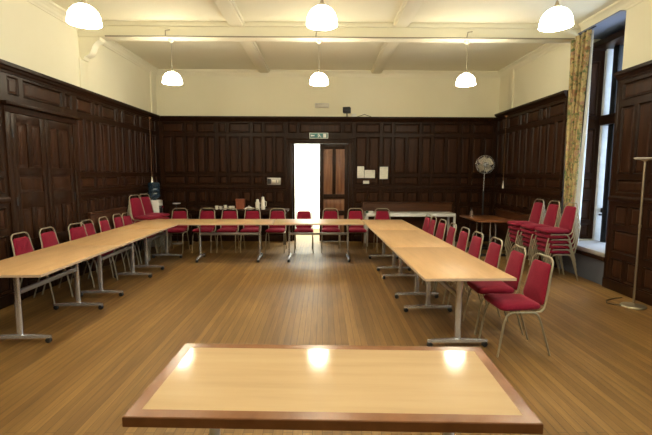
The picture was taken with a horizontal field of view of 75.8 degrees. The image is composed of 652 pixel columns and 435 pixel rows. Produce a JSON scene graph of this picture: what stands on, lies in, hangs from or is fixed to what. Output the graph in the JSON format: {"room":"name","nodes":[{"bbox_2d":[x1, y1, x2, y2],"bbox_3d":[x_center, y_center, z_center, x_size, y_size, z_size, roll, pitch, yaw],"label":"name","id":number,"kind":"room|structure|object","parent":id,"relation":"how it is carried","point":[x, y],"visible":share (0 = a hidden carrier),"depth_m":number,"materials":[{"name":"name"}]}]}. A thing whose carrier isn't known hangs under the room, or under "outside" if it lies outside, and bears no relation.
{"room":"meeting room","nodes":[
{"label":"meeting room","id":0,"kind":"room"},
{"bbox_2d":[0,0,156,113],"bbox_3d":[-4.043,-0.742,3.312,0.260,4.000,13.800,0,6,0],"label":"wall","id":1,"kind":"structure","parent":0,"point":[31,38],"depth_m":6.19,"materials":[{"name":"beige paint"}]},
{"bbox_2d":[0,59,13,296],"bbox_3d":[-3.845,0.032,0.961,0.125,2.950,8.360,0,6,0],"label":"trim","id":2,"kind":"structure","parent":1,"relation":"attached to","point":[6,284],"depth_m":5.06,"materials":[{"name":"brown wood"}]},
{"bbox_2d":[10,113,54,298],"bbox_3d":[-3.903,-0.153,5.566,0.050,2.350,0.634,0,6,0],"label":"door","id":3,"kind":"structure","parent":1,"relation":"in","point":[28,132],"depth_m":5.53,"materials":[{"name":"brown wood"}]},
{"bbox_2d":[0,71,74,115],"bbox_3d":[-3.893,-1.657,5.731,0.022,0.380,1.480,0,6,0],"label":"trim","id":4,"kind":"structure","parent":1,"relation":"attached to","point":[13,88],"depth_m":5.60,"materials":[{"name":"brown wood"}]},
{"bbox_2d":[1,61,77,93],"bbox_3d":[-3.875,-1.881,5.708,0.125,0.130,1.480,0,6,0],"label":"trim","id":5,"kind":"structure","parent":1,"relation":"attached to","point":[8,67],"depth_m":5.57,"materials":[{"name":"brown wood"}]},
{"bbox_2d":[0,100,84,300],"bbox_3d":[-3.888,-0.248,5.878,0.130,2.485,1.540,0,6,0],"label":"trim","id":6,"kind":"structure","parent":1,"relation":"attached to","point":[9,107],"depth_m":5.27,"materials":[{"name":"brown wood"}]},
{"bbox_2d":[44,119,79,285],"bbox_3d":[-3.943,-0.220,6.203,0.120,2.350,0.634,0,6,0],"label":"door","id":7,"kind":"structure","parent":1,"relation":"in","point":[58,135],"depth_m":6.15,"materials":[{"name":"brown wood"}]},
{"bbox_2d":[0,243,143,309],"bbox_3d":[-3.889,1.178,3.514,0.062,0.140,13.200,0,6,0],"label":"baseboard","id":8,"kind":"structure","parent":1,"relation":"attached to","point":[7,300],"depth_m":5.12,"materials":[{"name":"brown wood"}]},
{"bbox_2d":[78,37,104,61],"bbox_3d":[-3.763,-2.703,6.744,0.340,0.350,0.170,0,6,0],"label":"trim","id":9,"kind":"structure","parent":1,"relation":"attached to","point":[88,46],"depth_m":6.66,"materials":[{"name":"paint"}]},
{"bbox_2d":[26,0,157,75],"bbox_3d":[-3.878,-2.666,3.113,0.155,0.150,13.200,0,6,0],"label":"trim","id":10,"kind":"structure","parent":1,"relation":"attached to","point":[48,6],"depth_m":7.49,"materials":[{"name":"paint"}]},
{"bbox_2d":[74,87,161,264],"bbox_3d":[-3.897,-0.730,8.261,0.125,2.950,3.360,0,6,0],"label":"wall paneling","id":11,"kind":"structure","parent":1,"relation":"attached to","point":[115,154],"depth_m":7.66,"materials":[{"name":"brown wood"}]},
{"bbox_2d":[78,57,514,113],"bbox_3d":[0.072,-2.664,8.148,8.050,0.950,2.960,0,6,0],"label":"trim","id":12,"kind":"structure","parent":1,"relation":"attached to","point":[83,66],"depth_m":9.13,"materials":[{"name":"beige paint"}]},
{"bbox_2d":[78,21,580,42],"bbox_3d":[0.083,-2.990,6.742,8.030,0.250,0.260,0,6,0],"label":"ceiling beam","id":13,"kind":"structure","parent":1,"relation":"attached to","point":[177,28],"depth_m":6.64,"materials":[{"name":"paint"}]},
{"bbox_2d":[162,38,181,84],"bbox_3d":[-2.498,-2.530,6.777,0.306,0.692,0.306,0,6,0],"label":"pendant lamp","id":14,"kind":"object","parent":13,"relation":"hanging from","point":[171,77],"visible":1,"depth_m":6.72,"materials":[{"name":"white glass"}]},
{"bbox_2d":[310,39,327,85],"bbox_3d":[-0.113,-2.523,6.794,0.306,0.692,0.306,0,6,0],"label":"pendant lamp","id":15,"kind":"object","parent":13,"relation":"hanging from","point":[317,79],"visible":1,"depth_m":6.73,"materials":[{"name":"white glass"}]},
{"bbox_3d":[4.039,-2.898,6.574,0.020,0.014,0.620,0,6,0],"label":"rail","id":16,"kind":"object","parent":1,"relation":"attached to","visible":0},
{"bbox_2d":[563,29,593,241],"bbox_3d":[3.991,-1.230,6.726,0.124,3.280,0.545,0,6,0],"label":"curtain","id":17,"kind":"object","parent":16,"relation":"hanging from","point":[580,47],"visible":0.83,"depth_m":6.62,"materials":[{"name":"fabric"}]},
{"bbox_2d":[294,144,319,227],"bbox_3d":[-0.082,-1.011,11.336,4.400,2.900,2.240,0,6,0],"label":"wall","id":18,"kind":"structure","parent":0,"point":[307,156],"depth_m":12.35,"materials":[{"name":"white paint"}]},
{"bbox_2d":[0,228,651,434],"bbox_3d":[0.634,1.160,5.002,9.650,0.100,16.700,0,6,0],"label":"floor","id":19,"kind":"structure","parent":0,"point":[596,379],"depth_m":4.37,"materials":[{"name":"brown wood"}]},
{"bbox_2d":[10,231,73,306],"bbox_3d":[-3.561,0.625,5.241,0.517,0.889,0.404,0,6,-2],"label":"banquet chair","id":20,"kind":"object","parent":19,"relation":"on","point":[22,245],"visible":0.33,"depth_m":5.17,"materials":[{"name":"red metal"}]},
{"bbox_2d":[0,245,119,342],"bbox_3d":[-2.935,0.786,4.462,0.803,0.729,1.531,0,6,-2],"label":"meeting table","id":21,"kind":"object","parent":19,"relation":"on","point":[45,261],"visible":1,"depth_m":4.27,"materials":[{"name":"beige wood"}]},
{"bbox_2d":[39,227,94,294],"bbox_3d":[-3.546,0.576,5.720,0.517,0.889,0.404,0,6,-1],"label":"banquet chair","id":22,"kind":"object","parent":19,"relation":"on","point":[47,239],"visible":0.42,"depth_m":5.67,"materials":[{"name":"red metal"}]},
{"bbox_2d":[68,222,117,283],"bbox_3d":[-3.451,0.528,6.180,0.517,0.889,0.404,1,6,9],"label":"banquet chair","id":23,"kind":"object","parent":19,"relation":"on","point":[78,232],"visible":0.39,"depth_m":6.15,"materials":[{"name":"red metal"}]},
{"bbox_2d":[80,219,125,277],"bbox_3d":[-3.546,0.478,6.655,0.517,0.889,0.404,0,6,1],"label":"banquet chair","id":24,"kind":"object","parent":19,"relation":"on","point":[90,229],"visible":0.34,"depth_m":6.62,"materials":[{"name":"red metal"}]},
{"bbox_2d":[87,207,127,270],"bbox_3d":[-3.867,0.343,7.499,0.070,0.975,1.270,0,6,0],"label":"heater casing","id":25,"kind":"object","parent":19,"relation":"on","point":[94,216],"visible":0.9,"depth_m":7.37,"materials":[{"name":"brown wood"}]},
{"bbox_2d":[57,229,163,296],"bbox_3d":[-2.984,0.627,5.982,0.803,0.729,1.531,0,6,-2],"label":"meeting table","id":26,"kind":"object","parent":19,"relation":"on","point":[122,237],"visible":0.88,"depth_m":5.79,"materials":[{"name":"beige wood"}]},
{"bbox_2d":[98,216,139,269],"bbox_3d":[-3.542,0.426,7.153,0.517,0.889,0.404,0,6,-4],"label":"banquet chair","id":27,"kind":"object","parent":19,"relation":"on","point":[104,225],"visible":0.44,"depth_m":7.05,"materials":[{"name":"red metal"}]},
{"bbox_2d":[112,213,150,263],"bbox_3d":[-3.558,0.374,7.650,0.517,0.889,0.404,0,6,-1],"label":"banquet chair","id":28,"kind":"object","parent":19,"relation":"on","point":[117,221],"visible":0.4,"depth_m":7.53,"materials":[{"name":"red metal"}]},
{"bbox_2d":[122,212,157,260],"bbox_3d":[-3.517,0.348,7.900,0.517,0.889,0.404,0,6,0],"label":"banquet chair","id":29,"kind":"object","parent":19,"relation":"on","point":[127,220],"visible":0.45,"depth_m":7.84,"materials":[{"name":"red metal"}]},
{"bbox_2d":[127,213,161,255],"bbox_3d":[-3.597,0.309,8.271,0.517,0.889,0.404,2,6,14],"label":"banquet chair","id":30,"kind":"object","parent":19,"relation":"on","point":[127,213],"visible":0.09,"depth_m":8.42,"materials":[{"name":"beige metal"}]},
{"bbox_2d":[127,209,162,252],"bbox_3d":[-3.582,0.232,8.259,0.517,0.889,0.404,2,6,14],"label":"banquet chair","id":31,"kind":"object","parent":30,"relation":"on","point":[127,209],"visible":0.2,"depth_m":8.18,"materials":[{"name":"beige metal"}]},
{"bbox_2d":[128,203,162,249],"bbox_3d":[-3.567,0.155,8.247,0.517,0.889,0.404,2,6,14],"label":"banquet chair","id":32,"kind":"object","parent":31,"relation":"on","point":[129,203],"visible":0.2,"depth_m":8.15,"materials":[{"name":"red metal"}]},
{"bbox_2d":[128,201,163,245],"bbox_3d":[-3.552,0.078,8.236,0.517,0.889,0.404,2,6,14],"label":"banquet chair","id":33,"kind":"object","parent":32,"relation":"on","point":[128,201],"visible":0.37,"depth_m":8.10,"materials":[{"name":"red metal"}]},
{"bbox_2d":[129,195,163,241],"bbox_3d":[-3.538,0.001,8.224,0.517,0.889,0.404,2,6,14],"label":"banquet chair","id":34,"kind":"object","parent":33,"relation":"on","point":[136,206],"visible":0.87,"depth_m":8.16,"materials":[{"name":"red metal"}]},
{"bbox_2d":[115,219,189,269],"bbox_3d":[-3.034,0.468,7.503,0.803,0.729,1.531,0,6,-2],"label":"meeting table","id":35,"kind":"object","parent":19,"relation":"on","point":[165,224],"visible":0.84,"depth_m":7.30,"materials":[{"name":"beige wood"}]},
{"bbox_2d":[148,182,163,246],"bbox_3d":[-3.718,-0.068,9.156,0.320,1.410,0.260,0,6,0],"label":"water cooler","id":36,"kind":"object","parent":19,"relation":"on","point":[153,187],"visible":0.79,"depth_m":9.02,"materials":[{"name":"white plastic"}]},
{"bbox_2d":[148,182,159,199],"bbox_3d":[-3.741,-0.571,9.104,0.244,0.400,0.244,0,6,0],"label":"bottle","id":37,"kind":"object","parent":36,"relation":"on","point":[153,187],"depth_m":9.00,"materials":[{"name":"blue plastic"}]},
{"bbox_2d":[163,208,189,252],"bbox_3d":[-3.114,0.264,8.723,0.404,0.889,0.517,0,6,-1],"label":"banquet chair","id":38,"kind":"object","parent":19,"relation":"on","point":[176,214],"visible":0.83,"depth_m":8.88,"materials":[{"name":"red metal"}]},
{"bbox_2d":[192,208,216,252],"bbox_3d":[-2.545,0.262,8.769,0.404,0.889,0.517,0,6,0],"label":"banquet chair","id":39,"kind":"object","parent":19,"relation":"on","point":[204,214],"visible":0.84,"depth_m":8.92,"materials":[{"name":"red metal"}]},
{"bbox_2d":[178,219,275,262],"bbox_3d":[-1.808,0.433,7.883,1.658,0.729,0.803,0,6,-2],"label":"meeting table","id":40,"kind":"object","parent":19,"relation":"on","point":[196,222],"visible":0.98,"depth_m":7.83,"materials":[{"name":"brown wood"}]},
{"bbox_2d":[216,208,238,252],"bbox_3d":[-2.055,0.263,8.775,0.404,0.889,0.517,0,6,-3],"label":"banquet chair","id":41,"kind":"object","parent":19,"relation":"on","point":[226,214],"visible":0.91,"depth_m":8.93,"materials":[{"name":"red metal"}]},
{"bbox_2d":[186,208,288,244],"bbox_3d":[-2.023,0.202,9.759,2.300,0.800,0.520,0,6,0],"label":"side table","id":42,"kind":"object","parent":19,"relation":"on","point":[193,211],"visible":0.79,"depth_m":9.52,"materials":[{"name":"brown wood"}]},
{"bbox_2d":[240,208,261,252],"bbox_3d":[-1.570,0.264,8.783,0.404,0.889,0.517,0,6,-2],"label":"banquet chair","id":43,"kind":"object","parent":19,"relation":"on","point":[249,214],"visible":0.78,"depth_m":8.94,"materials":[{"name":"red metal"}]},
{"bbox_2d":[265,208,286,252],"bbox_3d":[-1.045,0.265,8.787,0.404,0.889,0.517,0,6,1],"label":"banquet chair","id":44,"kind":"object","parent":19,"relation":"on","point":[274,214],"visible":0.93,"depth_m":8.94,"materials":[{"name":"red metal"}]},
{"bbox_2d":[294,208,313,252],"bbox_3d":[-0.466,0.265,8.812,0.404,0.889,0.517,0,6,-3],"label":"banquet chair","id":45,"kind":"object","parent":19,"relation":"on","point":[300,214],"visible":0.77,"depth_m":8.97,"materials":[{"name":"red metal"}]},
{"bbox_2d":[273,219,364,261],"bbox_3d":[-0.139,0.433,7.938,1.658,0.729,0.803,0,6,-2],"label":"meeting table","id":46,"kind":"object","parent":19,"relation":"on","point":[288,222],"visible":1,"depth_m":7.89,"materials":[{"name":"beige wood"}]},
{"bbox_2d":[321,208,340,252],"bbox_3d":[0.099,0.264,8.839,0.404,0.889,0.517,0,6,-1],"label":"banquet chair","id":47,"kind":"object","parent":19,"relation":"on","point":[327,214],"visible":0.81,"depth_m":9.00,"materials":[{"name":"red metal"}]},
{"bbox_2d":[122,343,542,434],"bbox_3d":[0.022,1.060,1.873,1.520,0.737,0.650,0,7,1],"label":"table","id":48,"kind":"object","parent":19,"relation":"on","point":[214,387],"visible":1,"depth_m":1.70,"materials":[{"name":"brown wood"}]},
{"bbox_2d":[346,208,366,252],"bbox_3d":[0.643,0.263,8.863,0.404,0.889,0.517,0,6,-2],"label":"banquet chair","id":49,"kind":"object","parent":19,"relation":"on","point":[352,214],"visible":0.79,"depth_m":9.02,"materials":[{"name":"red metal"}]},
{"bbox_2d":[373,208,390,248],"bbox_3d":[1.234,0.265,8.870,0.404,0.889,0.517,0,6,-4],"label":"banquet chair","id":50,"kind":"object","parent":19,"relation":"on","point":[380,215],"visible":0.34,"depth_m":9.04,"materials":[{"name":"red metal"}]},
{"bbox_2d":[362,220,420,270],"bbox_3d":[1.123,0.484,7.496,0.803,0.729,1.551,0,6,-2],"label":"meeting table","id":51,"kind":"object","parent":19,"relation":"on","point":[372,224],"visible":0.86,"depth_m":7.29,"materials":[{"name":"beige wood"}]},
{"bbox_2d":[361,202,452,242],"bbox_3d":[1.905,0.114,9.944,2.130,0.965,0.200,0,6,0],"label":"heater casing","id":52,"kind":"object","parent":19,"relation":"on","point":[418,222],"visible":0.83,"depth_m":9.83,"materials":[{"name":"brown wood"}]},
{"bbox_2d":[364,211,455,245],"bbox_3d":[1.898,0.257,9.612,2.000,0.750,0.490,0,6,0],"label":"steel table","id":53,"kind":"object","parent":19,"relation":"on","point":[448,215],"visible":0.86,"depth_m":9.34,"materials":[{"name":"white"}]},
{"bbox_2d":[373,230,454,298],"bbox_3d":[1.173,0.645,5.955,0.803,0.729,1.551,0,6,-2],"label":"meeting table","id":54,"kind":"object","parent":19,"relation":"on","point":[391,238],"visible":0.91,"depth_m":5.73,"materials":[{"name":"beige wood"}]},
{"bbox_2d":[422,222,456,283],"bbox_3d":[1.688,0.525,6.387,0.517,0.889,0.404,0,6,1],"label":"banquet chair","id":55,"kind":"object","parent":19,"relation":"on","point":[450,238],"visible":0.28,"depth_m":6.28,"materials":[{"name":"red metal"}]},
{"bbox_2d":[435,219,446,240],"bbox_3d":[1.679,0.471,6.904,0.517,0.889,0.404,0,6,-4],"label":"banquet chair","id":56,"kind":"object","parent":19,"relation":"on","point":[440,232],"visible":0.33,"depth_m":6.82,"materials":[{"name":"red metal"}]},
{"bbox_2d":[425,227,469,292],"bbox_3d":[1.703,0.578,5.880,0.517,0.889,0.404,0,6,-1],"label":"banquet chair","id":57,"kind":"object","parent":19,"relation":"on","point":[462,242],"visible":0.4,"depth_m":5.77,"materials":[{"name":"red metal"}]},
{"bbox_2d":[391,247,516,346],"bbox_3d":[1.222,0.806,4.414,0.803,0.729,1.551,0,6,-2],"label":"meeting table","id":58,"kind":"object","parent":19,"relation":"on","point":[440,264],"visible":1,"depth_m":4.02,"materials":[{"name":"brown wood"}]},
{"bbox_2d":[434,231,483,303],"bbox_3d":[1.718,0.626,5.422,0.517,0.889,0.404,0,6,-2],"label":"banquet chair","id":59,"kind":"object","parent":19,"relation":"on","point":[475,247],"visible":0.36,"depth_m":5.33,"materials":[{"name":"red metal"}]},
{"bbox_2d":[447,237,502,316],"bbox_3d":[1.746,0.679,4.916,0.517,0.889,0.404,0,6,-1],"label":"banquet chair","id":60,"kind":"object","parent":19,"relation":"on","point":[493,255],"visible":0.34,"depth_m":4.84,"materials":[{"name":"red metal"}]},
{"bbox_2d":[476,155,494,246],"bbox_3d":[3.551,-0.374,9.458,0.380,2.048,0.380,6,8,44],"label":"pedestal fan","id":61,"kind":"object","parent":19,"relation":"on","point":[484,162],"visible":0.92,"depth_m":9.33,"materials":[{"name":"silver plastic"}]},
{"bbox_2d":[459,215,514,255],"bbox_3d":[3.304,0.371,8.659,0.740,0.730,1.160,0,6,0],"label":"folding table","id":62,"kind":"object","parent":19,"relation":"on","point":[481,219],"visible":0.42,"depth_m":8.39,"materials":[{"name":"brown wood"}]},
{"bbox_2d":[462,244,526,334],"bbox_3d":[1.766,0.733,4.399,0.517,0.889,0.404,0,6,1],"label":"banquet chair","id":63,"kind":"object","parent":19,"relation":"on","point":[514,267],"visible":0.82,"depth_m":4.28,"materials":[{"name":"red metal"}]},
{"bbox_2d":[478,253,553,357],"bbox_3d":[1.764,0.786,3.891,0.517,0.889,0.404,0,6,-4],"label":"banquet chair","id":64,"kind":"object","parent":19,"relation":"on","point":[536,288],"visible":0.99,"depth_m":3.79,"materials":[{"name":"fabric"}]},
{"bbox_2d":[494,209,549,262],"bbox_3d":[3.921,0.333,8.489,0.170,0.845,2.180,0,6,0],"label":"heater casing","id":65,"kind":"object","parent":19,"relation":"on","point":[502,228],"visible":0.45,"depth_m":8.93,"materials":[{"name":"brown wood"}]},
{"bbox_2d":[506,238,542,263],"bbox_3d":[3.562,0.424,7.420,0.517,0.889,0.404,0,6,0],"label":"banquet chair","id":66,"kind":"object","parent":19,"relation":"on","point":[513,240],"visible":0.1,"depth_m":7.51,"materials":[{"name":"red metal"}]},
{"bbox_2d":[504,199,543,249],"bbox_3d":[3.503,0.114,7.387,0.517,0.889,0.404,0,6,0],"label":"banquet chair","id":67,"kind":"object","parent":66,"relation":"on","point":[537,209],"visible":0.68,"depth_m":7.30,"materials":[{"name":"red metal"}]},
{"bbox_2d":[523,242,559,273],"bbox_3d":[3.595,0.469,6.992,0.517,0.889,0.404,0,6,0],"label":"banquet chair","id":68,"kind":"object","parent":19,"relation":"on","point":[526,244],"visible":0.16,"depth_m":6.94,"materials":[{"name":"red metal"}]},
{"bbox_2d":[521,237,559,269],"bbox_3d":[3.581,0.392,6.984,0.517,0.889,0.404,0,6,0],"label":"banquet chair","id":69,"kind":"object","parent":68,"relation":"on","point":[525,239],"visible":0.23,"depth_m":6.95,"materials":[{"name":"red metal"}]},
{"bbox_2d":[517,200,559,255],"bbox_3d":[3.537,0.159,6.959,0.517,0.889,0.404,0,6,0],"label":"banquet chair","id":70,"kind":"object","parent":69,"relation":"on","point":[551,215],"visible":0.72,"depth_m":6.88,"materials":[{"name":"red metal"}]},
{"bbox_2d":[520,211,560,264],"bbox_3d":[3.566,0.314,6.976,0.517,0.889,0.404,0,6,0],"label":"banquet chair","id":71,"kind":"object","parent":69,"relation":"on","point":[526,235],"visible":0.24,"depth_m":6.83,"materials":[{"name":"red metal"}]},
{"bbox_2d":[518,205,560,259],"bbox_3d":[3.551,0.236,6.968,0.517,0.889,0.404,0,6,0],"label":"banquet chair","id":72,"kind":"object","parent":71,"relation":"on","point":[524,230],"visible":0.3,"depth_m":6.81,"materials":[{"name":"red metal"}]},
{"bbox_2d":[537,225,580,280],"bbox_3d":[3.628,0.514,6.565,0.517,0.889,0.404,0,6,0],"label":"banquet chair","id":73,"kind":"object","parent":19,"relation":"on","point":[542,249],"visible":0.49,"depth_m":6.39,"materials":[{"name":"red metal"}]},
{"bbox_2d":[531,202,577,260],"bbox_3d":[3.570,0.203,6.532,0.517,0.889,0.404,0,6,0],"label":"banquet chair","id":74,"kind":"object","parent":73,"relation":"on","point":[568,218],"visible":0.94,"depth_m":6.42,"materials":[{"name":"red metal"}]},
{"bbox_2d":[534,214,578,270],"bbox_3d":[3.599,0.359,6.548,0.517,0.889,0.404,0,6,0],"label":"banquet chair","id":75,"kind":"object","parent":73,"relation":"on","point":[555,243],"visible":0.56,"depth_m":6.37,"materials":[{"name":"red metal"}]},
{"bbox_2d":[531,210,578,264],"bbox_3d":[3.584,0.281,6.540,0.517,0.889,0.404,0,6,0],"label":"banquet chair","id":76,"kind":"object","parent":75,"relation":"on","point":[540,234],"visible":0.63,"depth_m":6.37,"materials":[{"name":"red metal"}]},
{"bbox_2d":[535,219,579,275],"bbox_3d":[3.614,0.436,6.556,0.517,0.889,0.404,0,6,0],"label":"banquet chair","id":77,"kind":"object","parent":73,"relation":"on","point":[556,248],"visible":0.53,"depth_m":6.38,"materials":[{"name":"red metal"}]},
{"bbox_2d":[606,157,651,309],"bbox_3d":[3.753,0.182,5.196,0.385,1.827,0.505,0,6,0],"label":"floor lamp","id":78,"kind":"object","parent":19,"relation":"on","point":[631,305],"visible":1,"depth_m":5.08,"materials":[{"name":"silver metal"}]},
{"bbox_2d":[156,74,499,116],"bbox_3d":[0.054,-1.430,10.056,8.030,4.000,0.220,0,6,0],"label":"wall","id":79,"kind":"structure","parent":0,"point":[196,96],"depth_m":9.80,"materials":[{"name":"beige paint"}]},
{"bbox_2d":[159,116,286,234],"bbox_3d":[-2.427,-0.898,9.931,2.990,2.950,0.125,0,6,0],"label":"wall paneling","id":80,"kind":"structure","parent":79,"relation":"attached to","point":[206,161],"depth_m":9.90,"materials":[{"name":"brown wood"}]},
{"bbox_2d":[293,144,294,239],"bbox_3d":[-0.798,-0.629,10.387,0.045,2.320,0.644,0,6,-3],"label":"door","id":81,"kind":"structure","parent":79,"relation":"in","point":[293,144],"depth_m":10.08,"materials":[{"name":"brown wood"}]},
{"bbox_2d":[213,0,423,73],"bbox_3d":[-0.086,-2.698,3.137,2.860,0.085,13.200,0,6,0],"label":"trim","id":82,"kind":"structure","parent":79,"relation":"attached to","point":[408,9],"depth_m":6.53,"materials":[{"name":"paint"}]},
{"bbox_2d":[286,122,353,137],"bbox_3d":[-0.133,-2.057,9.844,1.590,0.410,0.022,0,6,0],"label":"trim","id":83,"kind":"structure","parent":79,"relation":"attached to","point":[294,129],"depth_m":9.84,"materials":[{"name":"brown wood"}]},
{"bbox_2d":[286,138,354,240],"bbox_3d":[-0.139,-0.658,10.095,1.630,2.455,0.300,0,6,0],"label":"trim","id":84,"kind":"structure","parent":79,"relation":"attached to","point":[290,141],"depth_m":9.92,"materials":[{"name":"brown wood"}]},
{"bbox_2d":[286,116,354,121],"bbox_3d":[-0.132,-2.294,9.802,1.590,0.130,0.125,0,6,0],"label":"trim","id":85,"kind":"structure","parent":79,"relation":"attached to","point":[288,118],"depth_m":9.77,"materials":[{"name":"brown wood"}]},
{"bbox_2d":[157,69,498,77],"bbox_3d":[0.062,-3.341,9.719,7.950,0.150,0.155,0,6,0],"label":"trim","id":86,"kind":"structure","parent":79,"relation":"attached to","point":[161,72],"depth_m":9.70,"materials":[{"name":"paint"}]},
{"bbox_2d":[168,235,491,241],"bbox_3d":[0.048,0.504,10.111,7.950,0.140,0.052,0,6,0],"label":"baseboard","id":87,"kind":"structure","parent":79,"relation":"attached to","point":[174,237],"depth_m":10.07,"materials":[{"name":"brown wood"}]},
{"bbox_2d":[319,144,348,240],"bbox_3d":[0.190,-0.592,10.059,0.689,2.320,0.114,0,6,0],"label":"door","id":88,"kind":"structure","parent":79,"relation":"in","point":[334,158],"depth_m":9.98,"materials":[{"name":"brown wood"}]},
{"bbox_2d":[379,166,388,179],"bbox_3d":[1.374,-1.059,9.941,0.230,0.315,0.018,0,6,0],"label":"framed notice","id":89,"kind":"object","parent":79,"relation":"attached to","point":[383,170],"visible":1,"depth_m":9.93,"materials":[{"name":"white paper"}]},
{"bbox_2d":[353,117,497,240],"bbox_3d":[2.343,-0.885,9.966,3.370,2.950,0.125,0,6,0],"label":"wall paneling","id":90,"kind":"structure","parent":79,"relation":"attached to","point":[428,159],"depth_m":9.94,"materials":[{"name":"brown wood"}]},
{"bbox_2d":[51,0,617,70],"bbox_3d":[0.660,-2.777,3.134,9.650,0.120,13.800,0,6,0],"label":"ceiling","id":91,"kind":"structure","parent":0,"point":[419,56],"depth_m":6.59,"materials":[{"name":"paint"}]},
{"bbox_2d":[66,0,101,28],"bbox_3d":[-2.369,-2.361,4.060,0.306,0.922,0.306,0,6,0],"label":"pendant lamp","id":92,"kind":"object","parent":91,"relation":"hanging from","point":[81,14],"visible":1,"depth_m":4.04,"materials":[{"name":"white glass"}]},
{"bbox_2d":[306,0,336,29],"bbox_3d":[-0.039,-2.355,4.078,0.306,0.922,0.306,0,6,0],"label":"pendant lamp","id":93,"kind":"object","parent":91,"relation":"hanging from","point":[320,17],"visible":1,"depth_m":4.04,"materials":[{"name":"white glass"}]},
{"bbox_2d":[456,40,475,86],"bbox_3d":[2.287,-2.516,6.812,0.306,0.692,0.306,0,6,0],"label":"pendant lamp","id":94,"kind":"object","parent":91,"relation":"hanging from","point":[466,79],"visible":1,"depth_m":6.76,"materials":[{"name":"white glass"}]},
{"bbox_2d":[538,0,573,31],"bbox_3d":[2.276,-2.348,4.095,0.306,0.922,0.306,0,6,0],"label":"pendant lamp","id":95,"kind":"object","parent":91,"relation":"hanging from","point":[557,18],"visible":1,"depth_m":4.08,"materials":[{"name":"white glass"}]},
{"bbox_2d":[499,0,651,258],"bbox_3d":[4.597,-0.717,3.377,0.960,4.000,13.800,0,6,0],"label":"wall","id":96,"kind":"structure","parent":0,"point":[548,74],"depth_m":7.27,"materials":[{"name":"beige paint"}]},
{"bbox_2d":[105,29,574,38],"bbox_3d":[0.234,-2.903,6.625,7.450,0.115,0.033,0,6,0],"label":"trim","id":97,"kind":"structure","parent":96,"relation":"attached to","point":[315,36],"depth_m":6.63,"materials":[{"name":"beige"}]},
{"bbox_2d":[492,90,567,258],"bbox_3d":[4.026,-0.774,8.575,0.125,3.030,2.840,0,6,0],"label":"trim","id":98,"kind":"structure","parent":96,"relation":"attached to","point":[533,144],"depth_m":8.27,"materials":[{"name":"brown wood"}]},
{"bbox_2d":[498,0,643,77],"bbox_3d":[4.097,-2.643,3.172,0.155,0.150,13.200,0,6,0],"label":"trim","id":99,"kind":"structure","parent":96,"relation":"attached to","point":[619,5],"depth_m":6.61,"materials":[{"name":"paint"}]},
{"bbox_2d":[492,236,651,305],"bbox_3d":[4.055,0.926,6.209,0.052,0.140,7.900,0,6,0],"label":"baseboard","id":100,"kind":"structure","parent":96,"relation":"attached to","point":[641,296],"depth_m":5.63,"materials":[{"name":"brown wood"}]},
{"bbox_2d":[559,253,603,284],"bbox_3d":[4.483,0.760,6.702,0.830,0.370,1.210,0,6,0],"label":"trim","id":101,"kind":"structure","parent":96,"relation":"attached to","point":[589,268],"depth_m":6.54,"materials":[{"name":"grey paint"}]},
{"bbox_2d":[561,51,604,238],"bbox_3d":[4.336,-1.196,7.090,0.570,3.140,0.022,0,6,0],"label":"trim","id":102,"kind":"structure","parent":96,"relation":"attached to","point":[598,57],"depth_m":7.09,"materials":[{"name":"brown wood"}]},
{"bbox_2d":[573,249,604,260],"bbox_3d":[4.394,0.553,6.665,0.750,0.050,1.200,0,6,0],"label":"trim","id":103,"kind":"structure","parent":96,"relation":"attached to","point":[597,257],"depth_m":6.36,"materials":[{"name":"brown wood"}]},
{"bbox_2d":[576,241,605,256],"bbox_3d":[4.367,0.490,6.663,0.665,0.075,1.150,0,6,0],"label":"window sill","id":104,"kind":"structure","parent":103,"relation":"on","point":[593,247],"depth_m":6.60,"materials":[{"name":"white paint"}]},
{"bbox_2d":[566,28,624,125],"bbox_3d":[4.409,-2.149,6.398,0.700,1.340,1.210,0,6,0],"label":"trim","id":105,"kind":"structure","parent":96,"relation":"attached to","point":[609,42],"depth_m":6.70,"materials":[{"name":"brown wood"}]},
{"bbox_2d":[578,10,625,38],"bbox_3d":[4.416,-2.891,6.321,0.790,0.016,1.190,0,6,0],"label":"trim","id":106,"kind":"structure","parent":96,"relation":"attached to","point":[615,22],"depth_m":6.27,"materials":[{"name":"blue"}]},
{"bbox_2d":[591,49,613,240],"bbox_3d":[4.686,-1.243,7.073,0.130,3.440,0.080,0,6,0],"label":"trim","id":107,"kind":"structure","parent":96,"relation":"attached to","point":[608,66],"depth_m":7.04,"materials":[{"name":"paint"}]},
{"bbox_2d":[599,45,623,242],"bbox_3d":[4.765,-1.183,6.502,0.220,3.446,1.210,0,6,0],"label":"window","id":108,"kind":"structure","parent":96,"relation":"in","point":[618,50],"depth_m":6.85,"materials":[{"name":"glass"}]},
{"bbox_2d":[603,81,620,277],"bbox_3d":[4.085,-0.459,5.945,0.065,2.950,0.062,0,6,0],"label":"trim","id":109,"kind":"structure","parent":96,"relation":"attached to","point":[618,83],"depth_m":5.92,"materials":[{"name":"brown wood"}]},
{"bbox_2d":[606,60,651,293],"bbox_3d":[4.058,-0.301,4.045,0.125,3.030,3.850,0,6,0],"label":"trim","id":110,"kind":"structure","parent":96,"relation":"attached to","point":[634,127],"depth_m":5.55,"materials":[{"name":"brown wood"}]},
{"bbox_3d":[-3.555,0.033,8.673,0.517,0.889,0.404,2,6,14],"label":"banquet chair","id":111,"kind":"object","parent":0,"visible":0},
{"bbox_2d":[139,194,171,236],"bbox_3d":[-3.541,-0.045,8.661,0.517,0.889,0.404,2,6,14],"label":"banquet chair","id":112,"kind":"object","parent":111,"relation":"on","point":[146,201],"visible":0.48,"depth_m":8.66,"materials":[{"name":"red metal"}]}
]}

